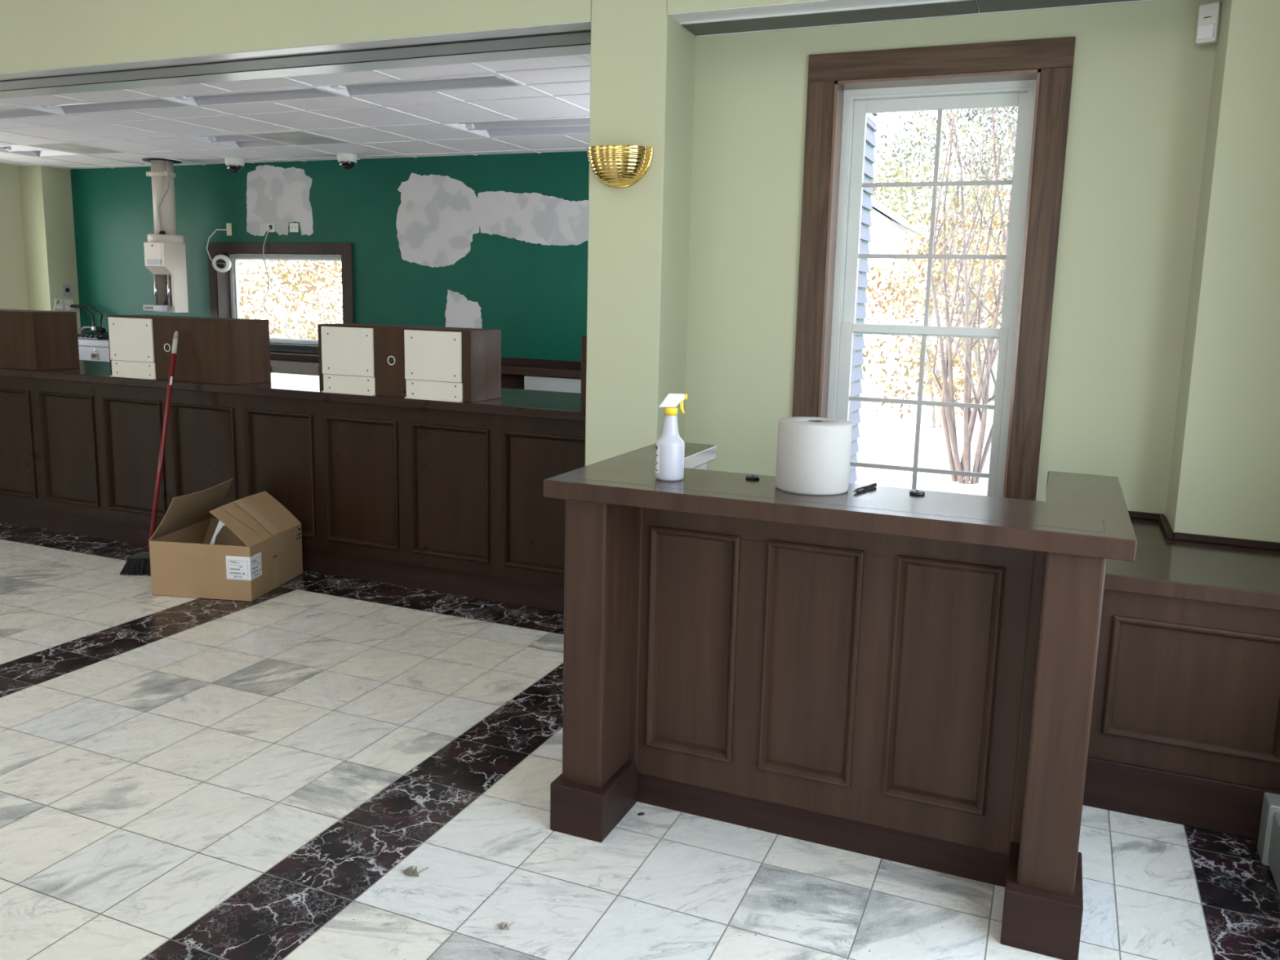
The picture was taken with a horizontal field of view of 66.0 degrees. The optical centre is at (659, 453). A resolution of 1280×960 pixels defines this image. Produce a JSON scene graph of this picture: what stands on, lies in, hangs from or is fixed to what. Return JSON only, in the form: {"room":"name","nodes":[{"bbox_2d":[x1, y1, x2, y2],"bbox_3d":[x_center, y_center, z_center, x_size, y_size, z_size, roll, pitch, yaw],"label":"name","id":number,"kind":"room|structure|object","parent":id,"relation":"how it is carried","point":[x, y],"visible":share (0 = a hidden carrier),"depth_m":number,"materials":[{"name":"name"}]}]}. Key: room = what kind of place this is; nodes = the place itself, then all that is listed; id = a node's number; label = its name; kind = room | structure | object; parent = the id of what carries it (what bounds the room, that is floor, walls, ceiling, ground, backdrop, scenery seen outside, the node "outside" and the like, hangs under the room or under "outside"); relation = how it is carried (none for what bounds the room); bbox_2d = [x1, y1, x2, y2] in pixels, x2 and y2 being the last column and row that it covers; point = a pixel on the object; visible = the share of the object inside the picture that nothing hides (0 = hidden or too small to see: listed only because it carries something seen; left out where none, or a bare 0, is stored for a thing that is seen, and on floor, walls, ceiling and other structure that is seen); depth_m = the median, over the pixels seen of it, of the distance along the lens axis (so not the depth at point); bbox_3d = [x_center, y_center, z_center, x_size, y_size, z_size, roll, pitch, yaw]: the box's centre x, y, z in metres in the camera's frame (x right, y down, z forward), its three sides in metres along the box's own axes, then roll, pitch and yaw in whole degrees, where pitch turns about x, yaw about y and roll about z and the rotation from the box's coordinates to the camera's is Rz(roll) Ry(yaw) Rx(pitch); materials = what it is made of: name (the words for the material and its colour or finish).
{"room":"bank lobby","nodes":[
{"label":"bank lobby","id":0,"kind":"room"},
{"bbox_2d":[0,163,80,333],"bbox_3d":[-7.349,-1.464,9.283,1.211,2.750,3.611,6,10,29],"label":"wall","id":1,"kind":"structure","parent":0,"point":[37,250],"depth_m":10.04,"materials":[{"name":"green paint"}]},
{"bbox_2d":[53,299,59,311],"bbox_3d":[-6.153,-1.429,10.091,0.044,0.289,0.127,-1,9,-13],"label":"cord","id":2,"kind":"object","parent":1,"relation":"attached to","point":[58,300],"visible":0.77,"depth_m":10.03,"materials":[{"name":"white plastic"}]},
{"bbox_2d":[53,298,62,308],"bbox_3d":[-6.180,-1.540,10.145,0.008,0.100,0.085,5,10,22],"label":"wall outlet","id":3,"kind":"object","parent":1,"relation":"attached to","point":[60,305],"visible":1,"depth_m":10.15,"materials":[{"name":"white plastic"}]},
{"bbox_2d":[62,284,71,297],"bbox_3d":[-6.136,-1.687,10.223,0.008,0.125,0.090,5,10,22],"label":"wall plate","id":4,"kind":"object","parent":1,"relation":"attached to","point":[67,291],"visible":1,"depth_m":10.22,"materials":[{"name":"grey paint"}]},
{"bbox_2d":[64,299,73,310],"bbox_3d":[-6.135,-1.546,10.257,0.008,0.110,0.090,5,10,22],"label":"wall outlet","id":5,"kind":"object","parent":1,"relation":"attached to","point":[68,302],"visible":1,"depth_m":10.25,"materials":[{"name":"white plastic"}]},
{"bbox_2d":[0,53,876,169],"bbox_3d":[-3.411,-2.516,7.411,9.400,0.191,3.512,5,10,22],"label":"ceiling","id":6,"kind":"structure","parent":0,"point":[406,124],"depth_m":6.81,"materials":[{"name":"tile"}]},
{"bbox_2d":[0,107,59,118],"bbox_3d":[-4.756,-2.427,6.936,1.196,0.091,0.291,5,10,22],"label":"ceiling light","id":7,"kind":"object","parent":6,"relation":"attached to","point":[11,112],"visible":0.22,"depth_m":6.97,"materials":[{"name":"white plastic"}]},
{"bbox_2d":[0,145,77,156],"bbox_3d":[-5.346,-2.724,8.686,1.196,0.104,0.606,5,10,22],"label":"ceiling light","id":8,"kind":"object","parent":6,"relation":"attached to","point":[19,149],"visible":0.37,"depth_m":9.01,"materials":[{"name":"white plastic"}]},
{"bbox_2d":[23,142,130,155],"bbox_3d":[-5.065,-2.660,8.579,0.598,0.024,0.618,5,10,22],"label":"ceiling vent","id":9,"kind":"object","parent":6,"relation":"in","point":[63,147],"visible":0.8,"depth_m":8.59,"materials":[{"name":"metal"}]},
{"bbox_2d":[26,97,189,115],"bbox_3d":[-3.627,-2.326,6.484,1.196,0.091,0.291,5,10,22],"label":"ceiling light","id":10,"kind":"object","parent":6,"relation":"attached to","point":[151,103],"visible":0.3,"depth_m":6.63,"materials":[{"name":"white plastic"}]},
{"bbox_2d":[142,158,188,312],"bbox_3d":[-4.695,-2.048,9.351,0.382,1.407,0.330,5,10,22],"label":"terminal","id":11,"kind":"object","parent":6,"relation":"attached to","point":[165,257],"visible":1,"depth_m":9.28,"materials":[{"name":"beige paint"}]},
{"bbox_2d":[142,304,170,311],"bbox_3d":[-4.796,-1.387,9.409,0.260,0.057,0.088,5,10,22],"label":"tray","id":12,"kind":"object","parent":11,"relation":"on","point":[157,308],"depth_m":9.37,"materials":[{"name":"white plastic"}]},
{"bbox_2d":[224,157,244,173],"bbox_3d":[-3.869,-2.626,8.989,0.168,0.130,0.168,5,10,22],"label":"security camera","id":13,"kind":"object","parent":6,"relation":"attached to","point":[235,165],"visible":1,"depth_m":8.94,"materials":[{"name":"white plastic"}]},
{"bbox_2d":[182,133,289,148],"bbox_3d":[-3.089,-2.524,7.780,1.196,0.104,0.606,5,10,22],"label":"ceiling light","id":14,"kind":"object","parent":6,"relation":"attached to","point":[242,141],"visible":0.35,"depth_m":8.00,"materials":[{"name":"white plastic"}]},
{"bbox_2d":[161,87,344,106],"bbox_3d":[-2.499,-2.226,6.031,1.196,0.091,0.291,5,10,22],"label":"ceiling light","id":15,"kind":"object","parent":6,"relation":"attached to","point":[303,92],"visible":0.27,"depth_m":6.17,"materials":[{"name":"white plastic"}]},
{"bbox_2d":[240,131,351,146],"bbox_3d":[-2.808,-2.459,7.673,0.598,0.024,0.618,5,10,22],"label":"ceiling vent","id":16,"kind":"object","parent":6,"relation":"in","point":[291,138],"visible":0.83,"depth_m":7.68,"materials":[{"name":"metal"}]},
{"bbox_2d":[337,153,357,169],"bbox_3d":[-2.699,-2.524,8.530,0.168,0.130,0.168,5,10,22],"label":"security camera","id":17,"kind":"object","parent":6,"relation":"attached to","point":[347,161],"visible":1,"depth_m":8.48,"materials":[{"name":"white plastic"}]},
{"bbox_2d":[315,74,520,96],"bbox_3d":[-1.371,-2.126,5.578,1.196,0.091,0.291,5,10,22],"label":"ceiling light","id":18,"kind":"object","parent":6,"relation":"attached to","point":[489,80],"visible":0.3,"depth_m":5.70,"materials":[{"name":"white plastic"}]},
{"bbox_2d":[444,116,590,137],"bbox_3d":[-0.833,-2.323,6.874,1.196,0.104,0.606,5,10,22],"label":"ceiling light","id":19,"kind":"object","parent":6,"relation":"attached to","point":[570,125],"visible":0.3,"depth_m":7.04,"materials":[{"name":"white plastic"}]},
{"bbox_2d":[70,143,873,483],"bbox_3d":[-2.549,-1.303,9.040,8.785,2.750,0.202,5,10,22],"label":"wall","id":20,"kind":"structure","parent":0,"point":[484,241],"depth_m":8.74,"materials":[{"name":"green paint"}]},
{"bbox_2d":[206,229,226,261],"bbox_3d":[-4.265,-1.989,9.491,0.226,0.332,0.043,3,9,12],"label":"cable","id":21,"kind":"object","parent":20,"relation":"attached to","point":[215,229],"visible":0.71,"depth_m":9.50,"materials":[{"name":"white plastic"}]},
{"bbox_2d":[212,251,231,272],"bbox_3d":[-4.180,-1.836,9.447,0.162,0.201,0.166,5,10,22],"label":"security camera","id":22,"kind":"object","parent":20,"relation":"attached to","point":[220,263],"visible":1,"depth_m":9.40,"materials":[{"name":"white plastic"}]},
{"bbox_2d":[226,222,231,235],"bbox_3d":[-4.124,-2.148,9.455,0.062,0.115,0.008,5,10,22],"label":"wall plate","id":23,"kind":"object","parent":20,"relation":"attached to","point":[228,225],"visible":1,"depth_m":9.45,"materials":[{"name":"beige plastic"}]},
{"bbox_2d":[266,223,275,231],"bbox_3d":[-3.646,-2.118,9.258,0.092,0.078,0.008,5,10,22],"label":"wall outlet","id":24,"kind":"object","parent":20,"relation":"attached to","point":[272,226],"visible":1,"depth_m":9.25,"materials":[{"name":"white plastic"}]},
{"bbox_2d":[262,226,271,316],"bbox_3d":[-3.683,-1.704,9.259,0.085,0.827,0.114,0,9,-10],"label":"cable","id":25,"kind":"object","parent":24,"relation":"hanging from","point":[269,227],"visible":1,"depth_m":9.26,"materials":[{"name":"plastic"}]},
{"bbox_2d":[207,242,354,353],"bbox_3d":[-3.559,-1.485,9.406,1.725,1.015,0.250,5,10,22],"label":"window","id":26,"kind":"structure","parent":20,"relation":"in","point":[224,290],"depth_m":9.39,"materials":[{"name":"brown wood"}]},
{"bbox_2d":[289,222,298,231],"bbox_3d":[-3.391,-2.097,9.156,0.100,0.082,0.008,5,10,22],"label":"wall outlet","id":27,"kind":"object","parent":20,"relation":"attached to","point":[294,227],"visible":1,"depth_m":9.15,"materials":[{"name":"white plastic"}]},
{"bbox_2d":[501,356,581,368],"bbox_3d":[-0.691,-0.739,8.224,4.320,0.060,0.032,5,10,22],"label":"backsplash","id":28,"kind":"structure","parent":20,"relation":"attached to","point":[506,361],"depth_m":8.33,"materials":[{"name":"brown wood"}]},
{"bbox_2d":[0,521,1279,959],"bbox_3d":[-4.223,1.029,3.277,11.950,0.154,12.350,5,10,22],"label":"floor","id":29,"kind":"structure","parent":0,"point":[385,730],"depth_m":2.91,"materials":[{"name":"white stone"}]},
{"bbox_2d":[78,338,109,361],"bbox_3d":[-5.479,-0.634,9.882,0.958,1.018,0.564,5,10,22],"label":"base cabinet","id":30,"kind":"object","parent":29,"relation":"on","point":[89,349],"visible":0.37,"depth_m":9.53,"materials":[{"name":"white metal"}]},
{"bbox_2d":[77,325,108,339],"bbox_3d":[-5.561,-1.203,9.799,0.446,0.126,0.284,5,10,22],"label":"desk phone","id":31,"kind":"object","parent":30,"relation":"on","point":[101,334],"visible":0.82,"depth_m":9.75,"materials":[{"name":"black plastic"}]},
{"bbox_2d":[70,304,102,331],"bbox_3d":[-5.861,-1.382,10.157,0.577,0.287,0.130,8,11,35],"label":"power cord","id":32,"kind":"object","parent":31,"relation":"attached to","point":[78,306],"visible":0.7,"depth_m":10.14,"materials":[{"name":"black plastic"}]},
{"bbox_2d":[119,330,178,575],"bbox_3d":[-2.811,-0.010,5.428,0.280,1.308,0.428,-1,9,-14],"label":"push broom","id":33,"kind":"object","parent":29,"relation":"on","point":[139,562],"visible":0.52,"depth_m":5.44,"materials":[{"name":"red plastic"}]},
{"bbox_2d":[149,478,302,601],"bbox_3d":[-2.273,0.439,5.208,0.542,0.513,0.538,3,9,7],"label":"cardboard box","id":34,"kind":"object","parent":29,"relation":"on","point":[257,550],"visible":1,"depth_m":5.02,"materials":[{"name":"brown cardboard"}]},
{"bbox_2d":[209,520,224,544],"bbox_3d":[-2.225,0.415,5.060,0.220,0.212,0.003,3,9,7],"label":"folded paper","id":35,"kind":"object","parent":34,"relation":"in","point":[220,524],"visible":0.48,"depth_m":5.06,"materials":[{"name":"white paper"}]},
{"bbox_2d":[227,556,261,578],"bbox_3d":[-2.094,0.574,4.982,0.120,0.093,0.101,3,9,7],"label":"label","id":36,"kind":"object","parent":34,"relation":"attached to","point":[238,567],"depth_m":4.94,"materials":[{"name":"white paper"}]},
{"bbox_2d":[0,360,586,612],"bbox_3d":[-3.780,-0.064,6.535,8.012,1.020,0.805,5,10,22],"label":"counter","id":37,"kind":"object","parent":29,"relation":"on","point":[442,496],"depth_m":5.36,"materials":[{"name":"brown wood"}]},
{"bbox_2d":[0,308,79,370],"bbox_3d":[-4.219,-0.745,6.363,0.955,0.358,0.290,5,10,22],"label":"counter cabinet","id":38,"kind":"object","parent":37,"relation":"on","point":[30,340],"visible":1,"depth_m":6.14,"materials":[{"name":"brown wood"}]},
{"bbox_2d":[106,315,271,385],"bbox_3d":[-2.759,-0.614,5.766,0.950,0.358,0.311,5,10,22],"label":"counter cabinet","id":39,"kind":"object","parent":37,"relation":"on","point":[211,350],"visible":1,"depth_m":5.62,"materials":[{"name":"brown wood"}]},
{"bbox_2d":[0,360,586,422],"bbox_3d":[-3.767,-0.543,6.460,8.012,0.048,0.805,5,10,22],"label":"countertop","id":40,"kind":"structure","parent":37,"relation":"on","point":[563,406],"depth_m":5.35,"materials":[{"name":"brown wood"}]},
{"bbox_2d":[317,323,501,402],"bbox_3d":[-1.322,-0.486,5.189,0.947,0.358,0.311,5,10,22],"label":"counter cabinet","id":41,"kind":"object","parent":37,"relation":"on","point":[434,363],"visible":1,"depth_m":5.05,"materials":[{"name":"brown wood"}]},
{"bbox_2d":[580,334,586,411],"bbox_3d":[-0.232,-0.391,4.763,0.180,0.358,0.290,5,10,22],"label":"counter cabinet","id":42,"kind":"object","parent":37,"relation":"on","point":[584,338],"visible":0.18,"depth_m":4.66,"materials":[{"name":"brown wood"}]},
{"bbox_2d":[270,360,319,375],"bbox_3d":[-3.394,-0.403,9.135,0.700,0.900,0.108,5,10,22],"label":"base cabinet","id":43,"kind":"object","parent":29,"relation":"on","point":[309,368],"visible":0.12,"depth_m":9.01,"materials":[{"name":"beige paint"}]},
{"bbox_2d":[402,865,428,876],"bbox_3d":[-0.660,1.132,2.675,0.069,0.018,0.038,-2,9,-18],"label":"dry leaf","id":44,"kind":"object","parent":29,"relation":"on","point":[410,870],"visible":1,"depth_m":2.67,"materials":[{"name":"beige plant"}]},
{"bbox_2d":[270,351,581,389],"bbox_3d":[-1.627,-0.326,8.542,6.220,1.022,0.272,5,10,22],"label":"credenza","id":45,"kind":"object","parent":29,"relation":"on","point":[513,370],"visible":0.07,"depth_m":8.27,"materials":[{"name":"brown wood"}]},
{"bbox_2d":[497,921,515,929],"bbox_3d":[-0.380,1.176,2.457,0.043,0.014,0.024,-1,9,-17],"label":"dry leaf","id":46,"kind":"object","parent":29,"relation":"on","point":[502,924],"visible":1,"depth_m":2.46,"materials":[{"name":"beige plant"}]},
{"bbox_2d":[524,375,581,393],"bbox_3d":[-0.806,-0.173,8.117,0.680,0.895,0.070,5,10,22],"label":"base cabinet","id":47,"kind":"object","parent":29,"relation":"on","point":[531,382],"visible":0.1,"depth_m":8.05,"materials":[{"name":"white"}]},
{"bbox_2d":[542,442,1137,959],"bbox_3d":[0.535,0.591,2.988,1.506,1.050,0.933,5,10,22],"label":"reception desk","id":48,"kind":"object","parent":29,"relation":"on","point":[895,674],"visible":0.98,"depth_m":2.75,"materials":[{"name":"brown wood"}]},
{"bbox_2d":[654,393,687,480],"bbox_3d":[0.032,-0.048,2.798,0.082,0.244,0.082,-7,12,-43],"label":"spray bottle","id":49,"kind":"object","parent":48,"relation":"on","point":[669,446],"visible":1,"depth_m":2.77,"materials":[{"name":"grey plastic"}]},
{"bbox_2d":[745,475,759,479],"bbox_3d":[0.271,0.068,2.852,0.041,0.012,0.041,5,10,22],"label":"grommet","id":50,"kind":"object","parent":48,"relation":"on","point":[748,477],"visible":1,"depth_m":2.84,"materials":[{"name":"black plastic"}]},
{"bbox_2d":[775,416,852,495],"bbox_3d":[0.425,0.003,2.716,0.201,0.189,0.201,5,10,22],"label":"paper towel roll","id":51,"kind":"object","parent":48,"relation":"on","point":[813,455],"visible":1,"depth_m":2.63,"materials":[{"name":"paper"}]},
{"bbox_2d":[853,482,876,493],"bbox_3d":[0.567,0.095,2.721,0.011,0.012,0.137,8,11,36],"label":"pen","id":52,"kind":"object","parent":48,"relation":"on","point":[873,485],"visible":1,"depth_m":2.72,"materials":[{"name":"black plastic"}]},
{"bbox_2d":[909,489,924,495],"bbox_3d":[0.703,0.105,2.684,0.041,0.012,0.041,5,10,22],"label":"grommet","id":53,"kind":"object","parent":48,"relation":"on","point":[917,492],"visible":1,"depth_m":2.67,"materials":[{"name":"black plastic"}]},
{"bbox_2d":[1082,511,1279,839],"bbox_3d":[1.809,0.692,3.387,0.662,0.790,0.958,5,10,22],"label":"base cabinet","id":54,"kind":"object","parent":29,"relation":"on","point":[1184,730],"visible":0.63,"depth_m":3.01,"materials":[{"name":"brown wood"}]},
{"bbox_2d":[1103,517,1279,610],"bbox_3d":[1.818,0.352,3.333,0.662,0.050,0.957,5,10,22],"label":"countertop","id":55,"kind":"structure","parent":54,"relation":"on","point":[1163,566],"depth_m":3.05,"materials":[{"name":"brown wood"}]},
{"bbox_2d":[0,0,1279,542],"bbox_3d":[-3.100,-1.251,5.571,11.950,3.700,0.495,5,10,22],"label":"wall","id":56,"kind":"structure","parent":0,"point":[1224,477],"depth_m":3.47,"materials":[{"name":"green paint"}]},
{"bbox_2d":[0,29,591,91],"bbox_3d":[-4.276,-2.165,5.886,8.790,0.011,0.191,5,10,22],"label":"header track","id":57,"kind":"object","parent":56,"relation":"in","point":[580,37],"visible":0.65,"depth_m":4.84,"materials":[{"name":"grey metal"}]},
{"bbox_2d":[679,0,1157,36],"bbox_3d":[1.035,-1.694,3.765,1.977,0.011,0.201,5,10,22],"label":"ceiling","id":58,"kind":"structure","parent":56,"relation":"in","point":[937,8],"depth_m":3.83,"materials":[{"name":"grey metal"}]},
{"bbox_2d":[1195,1,1222,45],"bbox_3d":[1.943,-1.518,3.485,0.046,0.132,0.068,-7,12,-42],"label":"sensor","id":59,"kind":"object","parent":56,"relation":"attached to","point":[1209,15],"visible":0.98,"depth_m":3.47,"materials":[{"name":"white plastic"}]},
{"bbox_2d":[585,0,695,466],"bbox_3d":[-0.052,-0.980,4.348,0.340,3.700,0.495,5,10,22],"label":"wall column","id":60,"kind":"structure","parent":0,"point":[642,60],"depth_m":4.14,"materials":[{"name":"green paint"}]},
{"bbox_2d":[586,144,653,188],"bbox_3d":[-0.184,-1.173,4.036,0.294,0.160,0.124,5,10,22],"label":"wall sconce","id":61,"kind":"object","parent":60,"relation":"attached to","point":[615,166],"visible":1,"depth_m":4.00,"materials":[{"name":"gold metal"}]},
{"bbox_2d":[848,113,878,484],"bbox_3d":[0.960,-1.153,5.992,0.040,3.880,3.220,5,10,22],"label":"wall","id":62,"kind":"structure","parent":0,"point":[858,342],"depth_m":7.29,"materials":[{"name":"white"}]},
{"bbox_2d":[684,0,1220,515],"bbox_3d":[1.081,-0.406,4.167,1.985,2.680,0.210,5,10,22],"label":"wall","id":63,"kind":"structure","parent":0,"point":[1141,86],"depth_m":3.83,"materials":[{"name":"green paint"}]},
{"bbox_2d":[791,36,1075,500],"bbox_3d":[1.087,-0.474,4.117,1.011,2.290,0.240,5,10,22],"label":"window","id":64,"kind":"structure","parent":63,"relation":"in","point":[1034,77],"depth_m":4.03,"materials":[{"name":"brown wood"}]},
{"bbox_3d":[0.620,-0.141,-0.863,0.150,3.700,8.760,5,10,22],"label":"wall","id":65,"kind":"structure","parent":0,"visible":0},
{"bbox_2d":[1257,791,1279,894],"bbox_3d":[1.289,1.277,1.540,0.160,0.184,2.885,5,10,22],"label":"baseboard heater","id":66,"kind":"object","parent":65,"relation":"attached to","point":[1268,839],"visible":1,"depth_m":2.80,"materials":[{"name":"grey metal"}]},
{"label":"outside","id":67,"kind":"structure","parent":0,"visible":0},
{"bbox_2d":[240,314,998,496],"bbox_3d":[0.588,-0.231,13.033,85.000,0.148,100.000,5,10,22],"label":"ground","id":68,"kind":"structure","parent":67,"point":[885,438],"depth_m":12.70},
{"bbox_2d":[237,259,341,339],"bbox_3d":[-7.820,-4.008,20.988,2.823,4.414,2.860,5,10,22],"label":"autumn tree","id":69,"kind":"object","parent":68,"relation":"on","point":[295,308],"visible":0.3,"depth_m":21.00,"materials":[{"name":"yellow plant"}]},
{"bbox_2d":[237,259,342,339],"bbox_3d":[-6.133,-2.843,16.757,2.220,3.512,2.262,5,10,22],"label":"autumn tree","id":70,"kind":"object","parent":68,"relation":"on","point":[285,278],"visible":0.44,"depth_m":16.78,"materials":[{"name":"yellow plant"}]},
{"bbox_2d":[238,260,342,339],"bbox_3d":[-8.630,-5.234,25.075,3.260,5.517,3.275,5,10,22],"label":"autumn tree","id":71,"kind":"object","parent":68,"relation":"on","point":[328,308],"visible":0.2,"depth_m":25.09,"materials":[{"name":"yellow plant"}]},
{"bbox_2d":[861,282,875,380],"bbox_3d":[2.583,-1.641,14.726,1.249,2.220,1.260,5,10,22],"label":"autumn tree","id":72,"kind":"object","parent":68,"relation":"on","point":[864,368],"visible":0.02,"depth_m":14.70,"materials":[{"name":"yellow plant"}]},
{"bbox_2d":[859,197,939,402],"bbox_3d":[2.860,-3.620,19.895,4.750,4.520,5.200,5,10,22],"label":"house","id":73,"kind":"structure","parent":68,"relation":"on","point":[887,226],"depth_m":17.39,"materials":[{"name":"white paint"}]},
{"bbox_2d":[865,190,1007,427],"bbox_3d":[4.009,-1.993,13.763,2.162,3.293,2.183,5,10,22],"label":"autumn tree","id":74,"kind":"object","parent":68,"relation":"on","point":[929,357],"visible":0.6,"depth_m":13.79,"materials":[{"name":"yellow plant"}]},
{"bbox_2d":[871,108,1008,374],"bbox_3d":[6.542,-5.349,24.035,4.123,6.856,4.118,5,10,22],"label":"autumn tree","id":75,"kind":"object","parent":68,"relation":"on","point":[902,205],"visible":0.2,"depth_m":23.67,"materials":[{"name":"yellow plant"}]},
{"bbox_2d":[873,106,1017,362],"bbox_3d":[9.201,-7.759,29.326,5.351,10.122,5.358,5,10,22],"label":"autumn tree","id":76,"kind":"object","parent":68,"relation":"on","point":[1004,171],"visible":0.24,"depth_m":28.83,"materials":[{"name":"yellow plant"}]},
{"bbox_2d":[920,106,1017,399],"bbox_3d":[6.232,-3.869,17.796,2.628,5.870,2.644,5,10,22],"label":"autumn tree","id":77,"kind":"object","parent":68,"relation":"on","point":[991,196],"visible":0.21,"depth_m":17.86,"materials":[{"name":"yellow plant"}]},
{"bbox_2d":[930,106,1016,484],"bbox_3d":[3.088,-2.955,9.193,0.894,6.565,1.000,5,10,22],"label":"bare shrub","id":78,"kind":"object","parent":68,"relation":"on","point":[948,414],"visible":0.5,"depth_m":9.46,"materials":[{"name":"brown plant"}]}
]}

